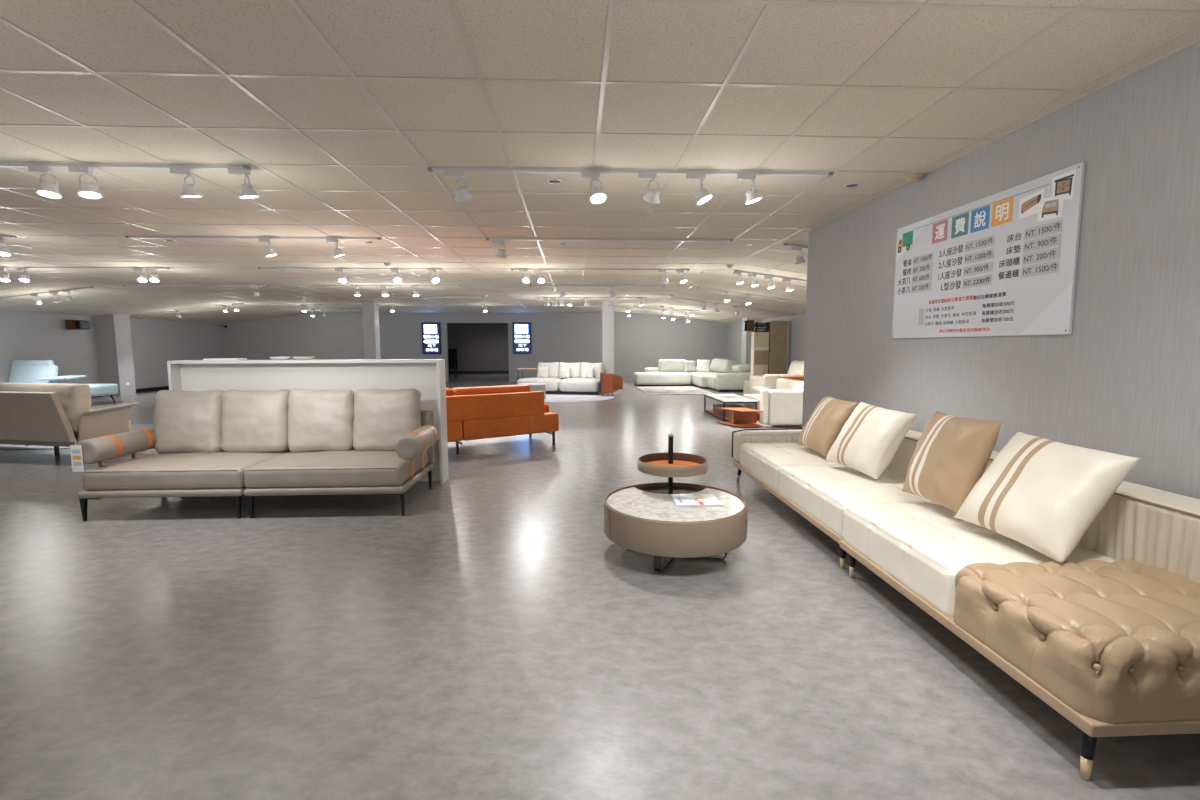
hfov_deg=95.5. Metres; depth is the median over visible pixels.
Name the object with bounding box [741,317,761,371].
column
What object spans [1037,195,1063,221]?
print
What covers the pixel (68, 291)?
track spotlight
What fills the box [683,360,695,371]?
throw pillow
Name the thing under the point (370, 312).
support column
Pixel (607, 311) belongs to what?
support column
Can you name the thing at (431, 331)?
sign
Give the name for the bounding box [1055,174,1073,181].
print
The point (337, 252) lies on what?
track spotlight
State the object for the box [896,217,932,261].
print
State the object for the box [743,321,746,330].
grille
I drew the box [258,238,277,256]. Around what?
track spotlight
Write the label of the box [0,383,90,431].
cushion
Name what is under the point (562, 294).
track spotlight
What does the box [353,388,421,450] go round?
cushion
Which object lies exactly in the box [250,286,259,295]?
track spotlight
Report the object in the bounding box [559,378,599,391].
seat cushion
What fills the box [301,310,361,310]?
track
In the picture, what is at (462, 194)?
track spotlight
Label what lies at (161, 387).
baseboard
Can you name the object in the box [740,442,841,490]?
seat cushion
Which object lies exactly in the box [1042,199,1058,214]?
print
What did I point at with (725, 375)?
sofa
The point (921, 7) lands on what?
ceiling grid
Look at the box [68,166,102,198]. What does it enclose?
track spotlight
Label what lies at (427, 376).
wall
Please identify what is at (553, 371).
cushion
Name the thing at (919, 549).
seat cushion
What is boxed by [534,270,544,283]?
track spotlight
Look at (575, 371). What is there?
cushion
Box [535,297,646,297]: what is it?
track
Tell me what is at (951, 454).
throw pillow
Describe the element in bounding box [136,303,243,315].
track
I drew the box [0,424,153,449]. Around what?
area rug
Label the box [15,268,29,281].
track spotlight
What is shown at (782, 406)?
leather sofa
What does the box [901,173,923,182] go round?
smoke detector
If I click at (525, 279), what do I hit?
track spotlight
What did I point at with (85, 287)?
track
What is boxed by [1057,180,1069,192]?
print
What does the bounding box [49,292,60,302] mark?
track spotlight
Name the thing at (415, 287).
track spotlight
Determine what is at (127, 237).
track
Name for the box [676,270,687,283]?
track spotlight
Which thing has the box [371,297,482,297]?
track
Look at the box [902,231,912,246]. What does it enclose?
print
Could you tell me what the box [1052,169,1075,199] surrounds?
print
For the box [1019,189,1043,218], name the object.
print
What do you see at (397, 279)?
track spotlight
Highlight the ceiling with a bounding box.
[0,0,1199,323]
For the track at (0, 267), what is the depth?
8.76 m
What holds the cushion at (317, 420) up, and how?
on the sofa at (251, 444)
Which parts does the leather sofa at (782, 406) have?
panel, backrest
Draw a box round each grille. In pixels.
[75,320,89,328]
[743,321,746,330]
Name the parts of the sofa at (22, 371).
backrest, armrest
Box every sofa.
[0,382,139,455]
[9,360,117,403]
[77,388,438,520]
[446,385,558,453]
[517,362,603,394]
[633,358,750,391]
[731,428,1199,780]
[743,378,803,425]
[749,360,803,393]
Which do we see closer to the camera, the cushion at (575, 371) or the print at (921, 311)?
the print at (921, 311)
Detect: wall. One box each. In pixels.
[0,310,223,388]
[167,359,448,483]
[222,313,726,381]
[447,323,508,370]
[726,313,805,373]
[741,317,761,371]
[802,42,1199,498]
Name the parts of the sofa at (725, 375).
seat, backrest, seat, seat, armrest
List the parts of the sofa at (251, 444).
leg, leg, leg, leg, panel, leg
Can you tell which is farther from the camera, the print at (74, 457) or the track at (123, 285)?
the track at (123, 285)
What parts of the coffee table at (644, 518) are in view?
leg, leg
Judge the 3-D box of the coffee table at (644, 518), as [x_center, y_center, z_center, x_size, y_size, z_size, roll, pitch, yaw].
[0.491,0.653,3.634,0.929,0.733,1.001,0,6,-3]
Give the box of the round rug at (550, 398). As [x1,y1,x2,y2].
[544,394,613,402]
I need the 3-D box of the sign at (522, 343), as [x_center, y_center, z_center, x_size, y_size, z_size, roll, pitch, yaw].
[-3.032,-2.409,21.211,0.720,1.215,0.076,0,6,-3]
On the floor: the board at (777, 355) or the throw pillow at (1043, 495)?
the board at (777, 355)
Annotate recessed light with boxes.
[547,178,562,183]
[843,183,859,187]
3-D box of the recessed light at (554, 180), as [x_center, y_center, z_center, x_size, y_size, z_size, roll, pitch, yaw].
[-0.355,-1.718,4.280,0.124,0.006,0.124,0,6,-3]
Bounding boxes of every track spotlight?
[0,237,11,256]
[0,268,10,281]
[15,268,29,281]
[28,165,61,198]
[31,294,42,304]
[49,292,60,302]
[62,290,73,299]
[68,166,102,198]
[133,268,146,282]
[146,268,159,282]
[170,167,202,197]
[228,168,259,198]
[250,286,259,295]
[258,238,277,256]
[326,239,344,257]
[335,269,346,282]
[351,286,360,295]
[379,286,388,296]
[390,269,401,282]
[410,286,418,295]
[427,269,439,282]
[444,170,471,201]
[492,240,506,257]
[519,270,529,283]
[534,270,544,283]
[557,286,565,296]
[581,172,606,204]
[607,287,614,296]
[638,172,659,203]
[658,270,668,282]
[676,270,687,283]
[686,173,712,204]
[722,292,729,301]
[733,272,743,284]
[737,173,762,204]
[743,295,750,304]
[748,274,758,286]
[764,276,774,288]
[782,279,793,291]
[790,247,805,264]
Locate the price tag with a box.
[70,439,83,471]
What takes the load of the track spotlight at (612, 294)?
attached to the track at (530, 286)
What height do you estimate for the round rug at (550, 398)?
0.011 m
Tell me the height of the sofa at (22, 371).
1.094 m
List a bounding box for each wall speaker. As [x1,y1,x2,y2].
[65,320,89,329]
[743,320,753,330]
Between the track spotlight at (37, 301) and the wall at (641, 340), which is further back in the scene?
the wall at (641, 340)
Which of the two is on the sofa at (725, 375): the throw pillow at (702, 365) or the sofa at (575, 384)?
the throw pillow at (702, 365)
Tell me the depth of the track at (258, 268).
8.96 m
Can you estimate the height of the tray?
0.086 m
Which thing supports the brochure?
on the marble table at (721, 414)
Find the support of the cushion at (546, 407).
on the sofa at (483, 412)
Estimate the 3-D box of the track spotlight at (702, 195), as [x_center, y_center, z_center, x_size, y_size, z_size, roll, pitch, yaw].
[0.742,-1.567,4.045,0.198,0.222,0.132,0,6,-3]
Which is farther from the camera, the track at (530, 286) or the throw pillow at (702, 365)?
the throw pillow at (702, 365)
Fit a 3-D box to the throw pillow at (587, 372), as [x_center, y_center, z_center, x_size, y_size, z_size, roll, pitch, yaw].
[-0.353,-0.776,15.670,0.365,0.343,0.177,1,6,7]
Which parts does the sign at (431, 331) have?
picture panel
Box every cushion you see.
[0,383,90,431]
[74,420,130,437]
[82,450,290,489]
[154,390,224,452]
[220,389,290,451]
[244,449,427,487]
[287,389,354,451]
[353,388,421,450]
[446,388,452,395]
[452,385,530,395]
[517,377,562,390]
[538,362,558,377]
[544,404,548,411]
[559,362,580,378]
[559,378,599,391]
[580,362,603,377]
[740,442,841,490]
[779,465,935,536]
[842,503,1114,616]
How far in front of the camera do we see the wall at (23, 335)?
15.08 m
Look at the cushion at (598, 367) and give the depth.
15.81 m
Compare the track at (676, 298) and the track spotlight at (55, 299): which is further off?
the track at (676, 298)
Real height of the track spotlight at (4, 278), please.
0.218 m
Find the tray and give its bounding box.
[638,453,707,476]
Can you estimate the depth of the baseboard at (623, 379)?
21.58 m
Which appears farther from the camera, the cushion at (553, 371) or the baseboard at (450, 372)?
the baseboard at (450, 372)
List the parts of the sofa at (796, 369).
armrest, seat, armrest, backrest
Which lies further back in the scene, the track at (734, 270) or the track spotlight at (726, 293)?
the track spotlight at (726, 293)
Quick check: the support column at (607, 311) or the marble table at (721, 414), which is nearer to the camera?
the marble table at (721, 414)
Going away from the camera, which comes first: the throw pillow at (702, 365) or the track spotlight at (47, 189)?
the track spotlight at (47, 189)
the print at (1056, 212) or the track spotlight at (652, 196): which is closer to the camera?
the print at (1056, 212)
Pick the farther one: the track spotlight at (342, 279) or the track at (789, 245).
the track spotlight at (342, 279)
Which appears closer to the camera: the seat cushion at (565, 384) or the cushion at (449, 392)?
the cushion at (449, 392)
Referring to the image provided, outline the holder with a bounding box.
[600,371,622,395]
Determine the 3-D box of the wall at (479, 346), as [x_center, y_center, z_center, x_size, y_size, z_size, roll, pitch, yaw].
[-4.771,-2.691,27.782,9.000,2.672,0.200,0,6,-3]
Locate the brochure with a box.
[721,396,741,397]
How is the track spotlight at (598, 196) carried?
attached to the track at (430, 169)
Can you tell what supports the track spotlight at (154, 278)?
attached to the track at (0, 267)
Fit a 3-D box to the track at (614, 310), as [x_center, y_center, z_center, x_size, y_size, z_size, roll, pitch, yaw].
[1.794,-3.129,19.690,3.010,0.239,0.038,0,6,-3]
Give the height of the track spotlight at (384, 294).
0.216 m
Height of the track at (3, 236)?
0.024 m
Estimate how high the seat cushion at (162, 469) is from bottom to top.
0.213 m
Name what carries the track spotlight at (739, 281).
attached to the track at (734, 270)
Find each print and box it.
[73,456,80,459]
[73,462,81,465]
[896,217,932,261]
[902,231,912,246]
[918,308,923,324]
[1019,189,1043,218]
[1020,283,1071,334]
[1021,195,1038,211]
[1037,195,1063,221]
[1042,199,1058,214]
[1042,210,1057,217]
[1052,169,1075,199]
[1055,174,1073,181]
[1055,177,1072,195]
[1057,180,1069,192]
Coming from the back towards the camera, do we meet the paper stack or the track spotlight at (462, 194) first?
the paper stack
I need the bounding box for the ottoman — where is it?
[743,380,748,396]
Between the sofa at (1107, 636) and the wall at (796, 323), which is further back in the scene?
the wall at (796, 323)
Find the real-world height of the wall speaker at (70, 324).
0.250 m
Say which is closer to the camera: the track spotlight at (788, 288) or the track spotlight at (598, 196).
the track spotlight at (598, 196)
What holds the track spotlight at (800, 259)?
attached to the track at (789, 245)
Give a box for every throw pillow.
[537,367,548,377]
[559,367,570,377]
[581,367,593,378]
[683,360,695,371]
[696,360,709,371]
[798,396,858,456]
[825,401,916,479]
[902,411,1001,512]
[954,431,1139,563]
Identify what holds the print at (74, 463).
attached to the price tag
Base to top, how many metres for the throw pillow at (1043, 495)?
0.467 m
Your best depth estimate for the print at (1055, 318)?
3.02 m
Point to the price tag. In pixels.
(76, 450)
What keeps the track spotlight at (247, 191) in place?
attached to the track at (53, 165)
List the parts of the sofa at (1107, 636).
rail, armrest, rail, leg, leg, backrest, rail, tufted seat, leg, backrest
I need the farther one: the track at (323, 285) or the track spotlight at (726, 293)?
the track spotlight at (726, 293)
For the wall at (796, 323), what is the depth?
15.33 m
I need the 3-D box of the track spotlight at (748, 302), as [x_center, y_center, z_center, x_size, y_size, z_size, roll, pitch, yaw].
[3.238,-2.202,11.986,0.187,0.216,0.129,0,6,-3]
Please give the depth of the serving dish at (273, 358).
5.36 m
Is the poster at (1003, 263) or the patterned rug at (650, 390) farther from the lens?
the patterned rug at (650, 390)
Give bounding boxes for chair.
[448,349,457,377]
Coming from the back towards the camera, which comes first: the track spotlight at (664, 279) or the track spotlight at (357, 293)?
the track spotlight at (357, 293)
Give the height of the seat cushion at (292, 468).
0.213 m
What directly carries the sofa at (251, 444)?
on the floor
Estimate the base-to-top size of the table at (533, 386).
0.402 m
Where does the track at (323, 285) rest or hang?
attached to the ceiling
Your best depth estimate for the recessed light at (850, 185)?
4.42 m
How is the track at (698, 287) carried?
attached to the ceiling
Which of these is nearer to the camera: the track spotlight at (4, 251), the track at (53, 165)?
the track at (53, 165)
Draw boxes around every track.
[0,163,250,169]
[0,235,16,237]
[0,267,170,268]
[0,287,93,298]
[123,285,268,285]
[125,236,380,239]
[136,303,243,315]
[258,268,441,269]
[268,304,338,304]
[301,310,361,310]
[323,285,460,286]
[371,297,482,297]
[378,304,419,304]
[428,167,832,176]
[486,238,732,241]
[511,268,688,270]
[530,286,664,286]
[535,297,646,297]
[550,305,698,310]
[614,310,683,315]
[676,298,793,314]
[698,287,805,302]
[734,270,806,281]
[783,244,807,248]
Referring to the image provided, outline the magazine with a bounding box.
[670,494,721,506]
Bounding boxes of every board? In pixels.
[750,332,768,375]
[768,321,787,373]
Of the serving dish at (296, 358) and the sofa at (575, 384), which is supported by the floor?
the sofa at (575, 384)
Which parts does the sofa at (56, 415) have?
armrest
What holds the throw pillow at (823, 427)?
on the sofa at (1107, 636)
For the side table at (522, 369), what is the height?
0.730 m
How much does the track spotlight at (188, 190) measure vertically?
0.208 m
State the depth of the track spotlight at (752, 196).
4.04 m
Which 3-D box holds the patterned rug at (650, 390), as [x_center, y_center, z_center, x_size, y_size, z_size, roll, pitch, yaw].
[2.263,-0.310,16.997,1.950,0.011,3.050,0,6,-3]
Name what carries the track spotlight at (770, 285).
attached to the track at (734, 270)
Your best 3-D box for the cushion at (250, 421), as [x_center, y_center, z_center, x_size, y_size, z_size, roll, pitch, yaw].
[-3.182,0.196,5.069,0.608,0.593,0.287,0,-3,-3]
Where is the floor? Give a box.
[0,374,1199,799]
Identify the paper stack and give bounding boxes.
[203,358,246,359]
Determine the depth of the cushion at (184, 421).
4.93 m
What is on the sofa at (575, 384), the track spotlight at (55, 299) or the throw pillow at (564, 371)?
the throw pillow at (564, 371)
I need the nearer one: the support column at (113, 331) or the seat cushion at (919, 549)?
the seat cushion at (919, 549)
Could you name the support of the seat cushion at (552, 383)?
on the sofa at (575, 384)
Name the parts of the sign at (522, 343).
picture panel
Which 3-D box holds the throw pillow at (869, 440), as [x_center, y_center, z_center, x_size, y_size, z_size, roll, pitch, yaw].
[1.955,0.279,3.969,0.347,0.485,0.548,-2,6,-13]
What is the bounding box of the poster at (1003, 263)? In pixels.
[892,162,1084,338]
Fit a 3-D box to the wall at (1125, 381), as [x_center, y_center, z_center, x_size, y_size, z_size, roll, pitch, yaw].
[2.716,-0.119,1.463,0.200,2.692,9.885,0,6,-3]
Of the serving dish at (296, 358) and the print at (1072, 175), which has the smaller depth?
the print at (1072, 175)
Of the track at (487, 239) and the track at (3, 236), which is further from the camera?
the track at (487, 239)
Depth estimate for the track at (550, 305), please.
17.05 m
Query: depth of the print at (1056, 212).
3.05 m
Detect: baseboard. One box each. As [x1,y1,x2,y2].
[136,386,168,392]
[449,371,508,373]
[509,379,632,381]
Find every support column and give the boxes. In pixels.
[95,314,135,396]
[362,301,380,358]
[602,302,613,392]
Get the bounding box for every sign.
[421,322,440,353]
[512,322,531,353]
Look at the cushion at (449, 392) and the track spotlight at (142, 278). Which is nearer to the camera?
the cushion at (449, 392)
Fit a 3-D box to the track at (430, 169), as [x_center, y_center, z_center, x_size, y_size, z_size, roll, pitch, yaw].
[0.247,-1.681,4.020,2.988,0.024,0.038,0,6,-3]
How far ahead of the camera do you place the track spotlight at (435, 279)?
9.00 m
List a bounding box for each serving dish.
[269,357,289,359]
[292,357,314,359]
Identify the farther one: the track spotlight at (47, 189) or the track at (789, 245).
the track at (789, 245)
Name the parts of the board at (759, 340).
panel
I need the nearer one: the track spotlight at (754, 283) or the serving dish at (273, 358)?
the serving dish at (273, 358)
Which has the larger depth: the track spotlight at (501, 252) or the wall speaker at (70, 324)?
the wall speaker at (70, 324)
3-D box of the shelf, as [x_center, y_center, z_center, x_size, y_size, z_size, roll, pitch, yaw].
[2.534,0.276,10.735,0.580,0.020,1.460,0,6,-3]
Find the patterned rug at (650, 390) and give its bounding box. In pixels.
[637,386,714,394]
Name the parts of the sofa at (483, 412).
leg frame, panel, leg frame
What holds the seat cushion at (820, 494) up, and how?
on the sofa at (1107, 636)
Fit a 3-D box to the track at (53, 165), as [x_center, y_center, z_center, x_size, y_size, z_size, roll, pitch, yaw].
[-3.998,-1.649,3.829,2.988,0.024,0.038,0,6,-3]
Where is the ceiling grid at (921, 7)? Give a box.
[0,0,1199,323]
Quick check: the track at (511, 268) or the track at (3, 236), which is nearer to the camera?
the track at (3, 236)
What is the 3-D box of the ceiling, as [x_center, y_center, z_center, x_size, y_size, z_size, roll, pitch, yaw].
[-4.110,-1.955,8.723,19.800,0.587,25.300,0,6,-3]
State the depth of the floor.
2.45 m
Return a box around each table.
[517,368,537,378]
[519,383,545,398]
[604,434,747,571]
[704,394,756,420]
[715,407,763,427]
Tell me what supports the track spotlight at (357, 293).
attached to the track at (323, 285)
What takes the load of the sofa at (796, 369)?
on the floor
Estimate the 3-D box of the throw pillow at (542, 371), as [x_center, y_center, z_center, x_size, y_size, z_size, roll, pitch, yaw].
[-1.683,-0.809,16.040,0.340,0.324,0.171,1,6,8]
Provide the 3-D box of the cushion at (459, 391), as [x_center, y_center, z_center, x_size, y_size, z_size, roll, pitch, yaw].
[-1.438,0.028,7.284,1.064,0.425,0.241,-4,7,-33]
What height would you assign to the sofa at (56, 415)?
0.955 m
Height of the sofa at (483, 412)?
0.852 m
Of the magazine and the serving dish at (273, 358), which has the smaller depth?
the magazine
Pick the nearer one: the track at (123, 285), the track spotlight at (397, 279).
the track spotlight at (397, 279)
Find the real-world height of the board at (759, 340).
1.750 m
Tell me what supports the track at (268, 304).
attached to the ceiling
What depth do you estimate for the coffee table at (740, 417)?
9.44 m
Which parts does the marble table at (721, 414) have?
leg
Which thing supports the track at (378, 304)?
attached to the ceiling
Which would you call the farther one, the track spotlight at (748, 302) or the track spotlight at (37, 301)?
the track spotlight at (748, 302)
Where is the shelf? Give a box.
[705,409,727,419]

